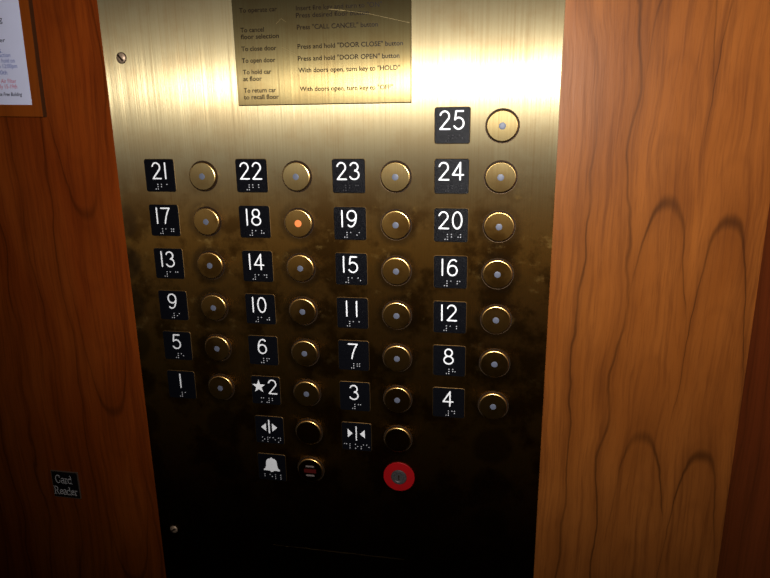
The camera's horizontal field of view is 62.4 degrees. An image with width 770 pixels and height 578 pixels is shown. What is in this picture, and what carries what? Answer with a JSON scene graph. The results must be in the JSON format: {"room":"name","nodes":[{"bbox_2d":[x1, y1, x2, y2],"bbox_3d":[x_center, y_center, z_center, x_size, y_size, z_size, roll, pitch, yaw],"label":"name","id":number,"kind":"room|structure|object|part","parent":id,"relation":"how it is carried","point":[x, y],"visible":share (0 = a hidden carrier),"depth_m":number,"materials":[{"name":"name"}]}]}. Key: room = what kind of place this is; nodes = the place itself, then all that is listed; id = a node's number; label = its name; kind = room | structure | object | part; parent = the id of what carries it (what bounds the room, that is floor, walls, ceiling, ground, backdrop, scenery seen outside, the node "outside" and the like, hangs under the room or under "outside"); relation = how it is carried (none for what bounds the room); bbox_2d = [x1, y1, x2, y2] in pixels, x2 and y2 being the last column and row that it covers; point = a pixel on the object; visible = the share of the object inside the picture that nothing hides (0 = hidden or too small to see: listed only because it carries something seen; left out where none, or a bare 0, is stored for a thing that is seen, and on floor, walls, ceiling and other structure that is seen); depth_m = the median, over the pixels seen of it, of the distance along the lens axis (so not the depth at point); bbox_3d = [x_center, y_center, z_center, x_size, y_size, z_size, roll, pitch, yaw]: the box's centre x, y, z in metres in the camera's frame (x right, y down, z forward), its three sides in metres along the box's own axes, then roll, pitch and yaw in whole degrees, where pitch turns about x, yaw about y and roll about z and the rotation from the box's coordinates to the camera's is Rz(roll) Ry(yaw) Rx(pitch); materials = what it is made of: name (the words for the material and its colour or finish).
{"room":"elevator interior","nodes":[
{"label":"elevator interior","id":0,"kind":"room"},
{"bbox_2d":[0,0,769,577],"bbox_3d":[-0.219,0.008,0.695,1.808,2.344,0.045,2,15,11],"label":"wall","id":1,"kind":"structure","parent":0,"point":[662,200],"depth_m":0.62,"materials":[{"name":"brown wood"}]},
{"bbox_2d":[0,0,46,116],"bbox_3d":[-0.503,-0.384,0.618,0.326,0.416,0.005,3,15,10],"label":"framed notice","id":2,"kind":"object","parent":1,"relation":"attached to","point":[21,83],"visible":1,"depth_m":0.63,"materials":[{"name":"white paper"}]},
{"bbox_2d":[50,470,81,498],"bbox_3d":[-0.383,0.235,0.764,0.036,0.035,0.002,2,15,11],"label":"sign","id":3,"kind":"object","parent":1,"relation":"attached to","point":[65,483],"visible":1,"depth_m":0.76,"materials":[{"name":"black plastic"}]},
{"bbox_2d":[97,0,565,577],"bbox_3d":[-0.053,0.379,0.736,0.432,1.603,0.006,2,15,11],"label":"panel","id":4,"kind":"object","parent":1,"relation":"attached to","point":[469,510],"depth_m":0.63,"materials":[{"name":"gold metal"}]},
{"bbox_2d":[116,52,126,63],"bbox_3d":[-0.255,-0.223,0.613,0.011,0.011,0.002,2,15,11],"label":"screw","id":5,"kind":"object","parent":4,"relation":"attached to","point":[121,58],"visible":1,"depth_m":0.61,"materials":[{"name":"metal"}]},
{"bbox_2d":[144,159,176,191],"bbox_3d":[-0.225,-0.114,0.637,0.032,0.032,0.002,2,15,11],"label":"placard","id":6,"kind":"object","parent":4,"relation":"attached to","point":[159,173],"visible":1,"depth_m":0.64,"materials":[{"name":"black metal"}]},
{"bbox_2d":[149,204,180,235],"bbox_3d":[-0.225,-0.070,0.648,0.032,0.032,0.002,2,15,11],"label":"placard","id":7,"kind":"object","parent":4,"relation":"attached to","point":[164,218],"visible":1,"depth_m":0.65,"materials":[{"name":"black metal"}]},
{"bbox_2d":[154,248,184,278],"bbox_3d":[-0.224,-0.026,0.660,0.032,0.032,0.002,2,15,11],"label":"placard","id":8,"kind":"object","parent":4,"relation":"attached to","point":[169,262],"visible":1,"depth_m":0.66,"materials":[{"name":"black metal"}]},
{"bbox_2d":[158,290,188,319],"bbox_3d":[-0.224,0.017,0.672,0.032,0.032,0.002,2,15,11],"label":"placard","id":9,"kind":"object","parent":4,"relation":"attached to","point":[173,304],"visible":1,"depth_m":0.67,"materials":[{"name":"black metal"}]},
{"bbox_2d":[170,525,177,532],"bbox_3d":[-0.249,0.283,0.748,0.011,0.011,0.002,2,15,11],"label":"screw","id":10,"kind":"object","parent":4,"relation":"attached to","point":[173,528],"visible":1,"depth_m":0.75,"materials":[{"name":"metal"}]},
{"bbox_2d":[163,331,192,359],"bbox_3d":[-0.223,0.061,0.683,0.032,0.032,0.002,2,15,11],"label":"placard","id":11,"kind":"object","parent":4,"relation":"attached to","point":[177,344],"visible":1,"depth_m":0.68,"materials":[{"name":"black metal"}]},
{"bbox_2d":[167,370,196,398],"bbox_3d":[-0.223,0.105,0.695,0.032,0.032,0.002,2,15,11],"label":"placard","id":12,"kind":"object","parent":4,"relation":"attached to","point":[181,384],"visible":1,"depth_m":0.69,"materials":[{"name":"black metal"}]},
{"bbox_3d":[-0.180,-0.111,0.627,0.030,0.030,0.004,2,15,11],"label":"floor button","id":13,"kind":"part","parent":4,"relation":"part of","materials":[{"name":"gold metal"}]},
{"bbox_3d":[-0.179,-0.068,0.639,0.030,0.030,0.004,2,15,11],"label":"floor button","id":14,"kind":"part","parent":4,"relation":"part of","materials":[{"name":"gold metal"}]},
{"bbox_3d":[-0.179,-0.024,0.650,0.030,0.030,0.004,2,15,11],"label":"floor button","id":15,"kind":"part","parent":4,"relation":"part of","materials":[{"name":"gold metal"}]},
{"bbox_3d":[-0.178,0.019,0.662,0.030,0.030,0.004,2,15,11],"label":"floor button","id":16,"kind":"part","parent":4,"relation":"part of","materials":[{"name":"gold metal"}]},
{"bbox_3d":[-0.177,0.063,0.674,0.030,0.030,0.004,2,15,11],"label":"floor button","id":17,"kind":"part","parent":4,"relation":"part of","materials":[{"name":"gold metal"}]},
{"bbox_3d":[-0.177,0.106,0.685,0.030,0.030,0.004,2,15,11],"label":"floor button","id":18,"kind":"part","parent":4,"relation":"part of","materials":[{"name":"gold metal"}]},
{"bbox_2d":[235,159,268,192],"bbox_3d":[-0.130,-0.110,0.619,0.033,0.032,0.002,2,15,11],"label":"placard","id":19,"kind":"object","parent":4,"relation":"attached to","point":[251,174],"visible":1,"depth_m":0.62,"materials":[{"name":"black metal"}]},
{"bbox_2d":[238,205,270,237],"bbox_3d":[-0.129,-0.067,0.631,0.033,0.032,0.002,2,15,11],"label":"placard","id":20,"kind":"object","parent":4,"relation":"attached to","point":[254,220],"visible":1,"depth_m":0.63,"materials":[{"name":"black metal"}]},
{"bbox_2d":[242,250,273,281],"bbox_3d":[-0.129,-0.023,0.642,0.033,0.032,0.002,2,15,11],"label":"placard","id":21,"kind":"object","parent":4,"relation":"attached to","point":[257,264],"visible":1,"depth_m":0.64,"materials":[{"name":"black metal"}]},
{"bbox_2d":[245,293,276,324],"bbox_3d":[-0.128,0.021,0.654,0.033,0.032,0.002,2,15,11],"label":"placard","id":22,"kind":"object","parent":4,"relation":"attached to","point":[260,308],"visible":1,"depth_m":0.65,"materials":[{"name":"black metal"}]},
{"bbox_2d":[248,335,278,365],"bbox_3d":[-0.128,0.065,0.666,0.033,0.032,0.002,2,15,11],"label":"placard","id":23,"kind":"object","parent":4,"relation":"attached to","point":[263,350],"visible":1,"depth_m":0.67,"materials":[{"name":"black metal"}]},
{"bbox_2d":[251,375,280,404],"bbox_3d":[-0.127,0.108,0.677,0.033,0.032,0.002,2,15,11],"label":"placard","id":24,"kind":"object","parent":4,"relation":"attached to","point":[265,389],"visible":1,"depth_m":0.68,"materials":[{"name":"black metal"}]},
{"bbox_2d":[255,415,284,443],"bbox_3d":[-0.125,0.153,0.689,0.032,0.032,0.002,2,15,11],"label":"placard","id":25,"kind":"object","parent":4,"relation":"attached to","point":[269,429],"visible":1,"depth_m":0.69,"materials":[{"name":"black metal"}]},
{"bbox_2d":[257,453,286,480],"bbox_3d":[-0.125,0.197,0.701,0.032,0.032,0.002,2,15,11],"label":"placard","id":26,"kind":"object","parent":4,"relation":"attached to","point":[270,466],"visible":1,"depth_m":0.70,"materials":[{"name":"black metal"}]},
{"bbox_2d":[293,174,298,179],"bbox_3d":[-0.085,-0.107,0.608,0.006,0.006,0.001,2,15,11],"label":"lamp","id":27,"kind":"object","parent":4,"relation":"on","point":[295,176],"depth_m":0.61,"materials":[{"name":"plastic"}]},
{"bbox_3d":[-0.085,-0.108,0.610,0.030,0.030,0.004,2,15,11],"label":"floor button","id":28,"kind":"part","parent":4,"relation":"part of","materials":[{"name":"gold metal"}]},
{"bbox_2d":[295,220,300,226],"bbox_3d":[-0.085,-0.064,0.620,0.007,0.007,0.001,2,15,11],"label":"lamp","id":29,"kind":"object","parent":4,"relation":"on","point":[297,222],"depth_m":0.62,"materials":[{"name":"orange plastic"}]},
{"bbox_3d":[-0.085,-0.064,0.621,0.030,0.030,0.004,2,15,11],"label":"floor button","id":30,"kind":"part","parent":4,"relation":"part of","materials":[{"name":"gold metal"}]},
{"bbox_3d":[-0.084,-0.021,0.633,0.030,0.030,0.004,2,15,11],"label":"floor button","id":31,"kind":"part","parent":4,"relation":"part of","materials":[{"name":"gold metal"}]},
{"bbox_3d":[-0.083,0.023,0.644,0.030,0.030,0.004,2,15,11],"label":"floor button","id":32,"kind":"part","parent":4,"relation":"part of","materials":[{"name":"gold metal"}]},
{"bbox_3d":[-0.083,0.066,0.656,0.030,0.030,0.004,2,15,11],"label":"floor button","id":33,"kind":"part","parent":4,"relation":"part of","materials":[{"name":"gold metal"}]},
{"bbox_3d":[-0.082,0.110,0.668,0.030,0.030,0.004,2,15,11],"label":"floor button","id":34,"kind":"part","parent":4,"relation":"part of","materials":[{"name":"gold metal"}]},
{"bbox_3d":[-0.082,0.153,0.679,0.030,0.030,0.004,2,15,11],"label":"door open button","id":35,"kind":"part","parent":4,"relation":"part of","materials":[{"name":"gold metal"}]},
{"bbox_3d":[-0.081,0.197,0.691,0.030,0.030,0.004,2,15,11],"label":"alarm button","id":36,"kind":"part","parent":4,"relation":"part of","materials":[{"name":"black plastic"}]},
{"bbox_2d":[231,0,411,105],"bbox_3d":[-0.059,-0.270,0.562,0.165,0.206,0.002,2,15,11],"label":"plate","id":37,"kind":"object","parent":4,"relation":"attached to","point":[288,52],"visible":1,"depth_m":0.57,"materials":[{"name":"gold metal"}]},
{"bbox_3d":[-0.053,0.360,0.732,0.151,0.134,0.001,2,15,11],"label":"service door","id":38,"kind":"part","parent":4,"relation":"part of","materials":[{"name":"gold metal"}]},
{"bbox_2d":[332,158,365,192],"bbox_3d":[-0.034,-0.107,0.601,0.032,0.032,0.002,2,15,11],"label":"placard","id":39,"kind":"object","parent":4,"relation":"attached to","point":[348,175],"visible":1,"depth_m":0.60,"materials":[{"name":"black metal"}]},
{"bbox_2d":[333,206,366,239],"bbox_3d":[-0.034,-0.063,0.613,0.032,0.032,0.002,2,15,11],"label":"placard","id":40,"kind":"object","parent":4,"relation":"attached to","point":[350,223],"visible":1,"depth_m":0.61,"materials":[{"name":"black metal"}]},
{"bbox_2d":[335,252,367,285],"bbox_3d":[-0.033,-0.019,0.625,0.032,0.032,0.002,2,15,11],"label":"placard","id":41,"kind":"object","parent":4,"relation":"attached to","point":[350,268],"visible":1,"depth_m":0.62,"materials":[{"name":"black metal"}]},
{"bbox_2d":[336,297,368,328],"bbox_3d":[-0.033,0.024,0.636,0.032,0.032,0.002,2,15,11],"label":"placard","id":42,"kind":"object","parent":4,"relation":"attached to","point":[352,312],"visible":1,"depth_m":0.64,"materials":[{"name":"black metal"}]},
{"bbox_2d":[338,340,369,370],"bbox_3d":[-0.032,0.068,0.648,0.032,0.032,0.002,2,15,11],"label":"placard","id":43,"kind":"object","parent":4,"relation":"attached to","point":[352,354],"visible":1,"depth_m":0.65,"materials":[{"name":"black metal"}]},
{"bbox_2d":[339,381,369,411],"bbox_3d":[-0.031,0.112,0.659,0.032,0.032,0.002,2,15,11],"label":"placard","id":44,"kind":"object","parent":4,"relation":"attached to","point":[355,396],"visible":1,"depth_m":0.66,"materials":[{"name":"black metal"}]},
{"bbox_2d":[341,422,371,451],"bbox_3d":[-0.030,0.156,0.671,0.032,0.032,0.002,2,15,11],"label":"placard","id":45,"kind":"object","parent":4,"relation":"attached to","point":[355,436],"visible":1,"depth_m":0.67,"materials":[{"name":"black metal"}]},
{"bbox_2d":[392,174,397,180],"bbox_3d":[0.009,-0.104,0.591,0.006,0.006,0.001,2,15,11],"label":"lamp","id":46,"kind":"object","parent":4,"relation":"on","point":[394,176],"depth_m":0.59,"materials":[{"name":"plastic"}]},
{"bbox_2d":[392,222,398,227],"bbox_3d":[0.010,-0.060,0.602,0.006,0.006,0.001,2,15,11],"label":"lamp","id":47,"kind":"object","parent":4,"relation":"on","point":[394,224],"depth_m":0.60,"materials":[{"name":"white plastic"}]},
{"bbox_3d":[0.010,-0.061,0.604,0.030,0.030,0.004,2,15,11],"label":"floor button","id":48,"kind":"part","parent":4,"relation":"part of","materials":[{"name":"gold metal"}]},
{"bbox_3d":[0.010,-0.104,0.592,0.030,0.030,0.004,2,15,11],"label":"floor button","id":49,"kind":"part","parent":4,"relation":"part of","materials":[{"name":"gold metal"}]},
{"bbox_3d":[0.011,-0.017,0.615,0.030,0.030,0.004,2,15,11],"label":"floor button","id":50,"kind":"part","parent":4,"relation":"part of","materials":[{"name":"gold metal"}]},
{"bbox_3d":[0.011,0.026,0.627,0.030,0.030,0.004,2,15,11],"label":"floor button","id":51,"kind":"part","parent":4,"relation":"part of","materials":[{"name":"gold metal"}]},
{"bbox_3d":[0.013,0.113,0.650,0.030,0.030,0.004,2,15,11],"label":"floor button","id":52,"kind":"part","parent":4,"relation":"part of","materials":[{"name":"gold metal"}]},
{"bbox_3d":[0.012,0.070,0.638,0.030,0.030,0.004,2,15,11],"label":"floor button","id":53,"kind":"part","parent":4,"relation":"part of","materials":[{"name":"gold metal"}]},
{"bbox_3d":[0.013,0.157,0.662,0.030,0.030,0.004,2,15,11],"label":"door close button","id":54,"kind":"part","parent":4,"relation":"part of","materials":[{"name":"gold metal"}]},
{"bbox_2d":[383,462,414,490],"bbox_3d":[0.015,0.199,0.673,0.034,0.034,0.003,2,15,11],"label":"switch","id":55,"kind":"object","parent":4,"relation":"attached to","point":[398,476],"visible":1,"depth_m":0.67,"materials":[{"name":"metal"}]},
{"bbox_2d":[432,387,464,417],"bbox_3d":[0.064,0.115,0.642,0.033,0.032,0.002,2,15,11],"label":"placard","id":56,"kind":"object","parent":4,"relation":"attached to","point":[447,402],"visible":1,"depth_m":0.64,"materials":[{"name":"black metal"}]},
{"bbox_2d":[433,345,465,376],"bbox_3d":[0.064,0.071,0.630,0.033,0.032,0.002,2,15,11],"label":"placard","id":57,"kind":"object","parent":4,"relation":"attached to","point":[448,360],"visible":1,"depth_m":0.63,"materials":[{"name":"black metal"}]},
{"bbox_2d":[433,301,466,333],"bbox_3d":[0.063,0.028,0.618,0.033,0.032,0.002,2,15,11],"label":"placard","id":58,"kind":"object","parent":4,"relation":"attached to","point":[448,316],"visible":1,"depth_m":0.62,"materials":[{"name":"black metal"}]},
{"bbox_2d":[433,255,467,288],"bbox_3d":[0.062,-0.016,0.607,0.033,0.032,0.002,2,15,11],"label":"placard","id":59,"kind":"object","parent":4,"relation":"attached to","point":[449,271],"visible":1,"depth_m":0.61,"materials":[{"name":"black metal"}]},
{"bbox_2d":[434,208,468,242],"bbox_3d":[0.062,-0.060,0.595,0.033,0.032,0.002,2,15,11],"label":"placard","id":60,"kind":"object","parent":4,"relation":"attached to","point":[450,224],"visible":1,"depth_m":0.59,"materials":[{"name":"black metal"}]},
{"bbox_2d":[434,158,469,193],"bbox_3d":[0.061,-0.103,0.583,0.033,0.032,0.002,2,15,11],"label":"placard","id":61,"kind":"object","parent":4,"relation":"attached to","point":[451,175],"visible":1,"depth_m":0.58,"materials":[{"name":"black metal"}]},
{"bbox_2d":[434,107,470,143],"bbox_3d":[0.061,-0.147,0.572,0.033,0.032,0.002,2,15,11],"label":"placard","id":62,"kind":"object","parent":4,"relation":"attached to","point":[452,125],"visible":1,"depth_m":0.57,"materials":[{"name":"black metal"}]},
{"bbox_2d":[490,404,495,409],"bbox_3d":[0.107,0.117,0.631,0.006,0.006,0.001,2,15,11],"label":"lamp","id":63,"kind":"object","parent":4,"relation":"on","point":[492,406],"depth_m":0.63,"materials":[{"name":"plastic"}]},
{"bbox_3d":[0.107,0.117,0.632,0.030,0.030,0.004,2,15,11],"label":"floor button","id":64,"kind":"part","parent":4,"relation":"part of","materials":[{"name":"gold metal"}]},
{"bbox_3d":[0.107,0.073,0.621,0.030,0.030,0.004,2,15,11],"label":"floor button","id":65,"kind":"part","parent":4,"relation":"part of","materials":[{"name":"gold metal"}]},
{"bbox_3d":[0.106,0.030,0.609,0.030,0.030,0.004,2,15,11],"label":"floor button","id":66,"kind":"part","parent":4,"relation":"part of","materials":[{"name":"gold metal"}]},
{"bbox_3d":[0.106,-0.014,0.598,0.030,0.030,0.004,2,15,11],"label":"floor button","id":67,"kind":"part","parent":4,"relation":"part of","materials":[{"name":"gold metal"}]},
{"bbox_2d":[494,271,500,277],"bbox_3d":[0.105,-0.013,0.596,0.006,0.006,0.001,2,15,11],"label":"lamp","id":68,"kind":"object","parent":4,"relation":"on","point":[497,274],"depth_m":0.60,"materials":[{"name":"plastic"}]},
{"bbox_3d":[0.105,-0.057,0.586,0.030,0.030,0.004,2,15,11],"label":"floor button","id":69,"kind":"part","parent":4,"relation":"part of","materials":[{"name":"gold metal"}]},
{"bbox_2d":[496,224,501,229],"bbox_3d":[0.105,-0.057,0.585,0.006,0.006,0.001,2,15,11],"label":"lamp","id":70,"kind":"object","parent":4,"relation":"on","point":[498,226],"depth_m":0.58,"materials":[{"name":"white plastic"}]},
{"bbox_2d":[497,174,503,180],"bbox_3d":[0.104,-0.101,0.573,0.006,0.006,0.001,2,15,11],"label":"lamp","id":71,"kind":"object","parent":4,"relation":"on","point":[500,177],"depth_m":0.57,"materials":[{"name":"plastic"}]},
{"bbox_3d":[0.104,-0.101,0.574,0.030,0.030,0.004,2,15,11],"label":"floor button","id":72,"kind":"part","parent":4,"relation":"part of","materials":[{"name":"gold metal"}]},
{"bbox_3d":[0.104,-0.144,0.563,0.030,0.030,0.004,2,15,11],"label":"floor button","id":73,"kind":"part","parent":4,"relation":"part of","materials":[{"name":"gold metal"}]},
{"bbox_2d":[499,122,505,129],"bbox_3d":[0.104,-0.144,0.561,0.006,0.006,0.001,2,15,11],"label":"lamp","id":74,"kind":"object","parent":4,"relation":"on","point":[502,125],"depth_m":0.56,"materials":[{"name":"plastic"}]},
{"bbox_2d":[716,205,769,577],"bbox_3d":[0.374,0.059,0.473,0.124,2.344,0.183,2,15,11],"label":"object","id":75,"kind":"structure","parent":1,"relation":"attached to","point":[745,543],"depth_m":0.56,"materials":[{"name":"red wood"}]}
]}

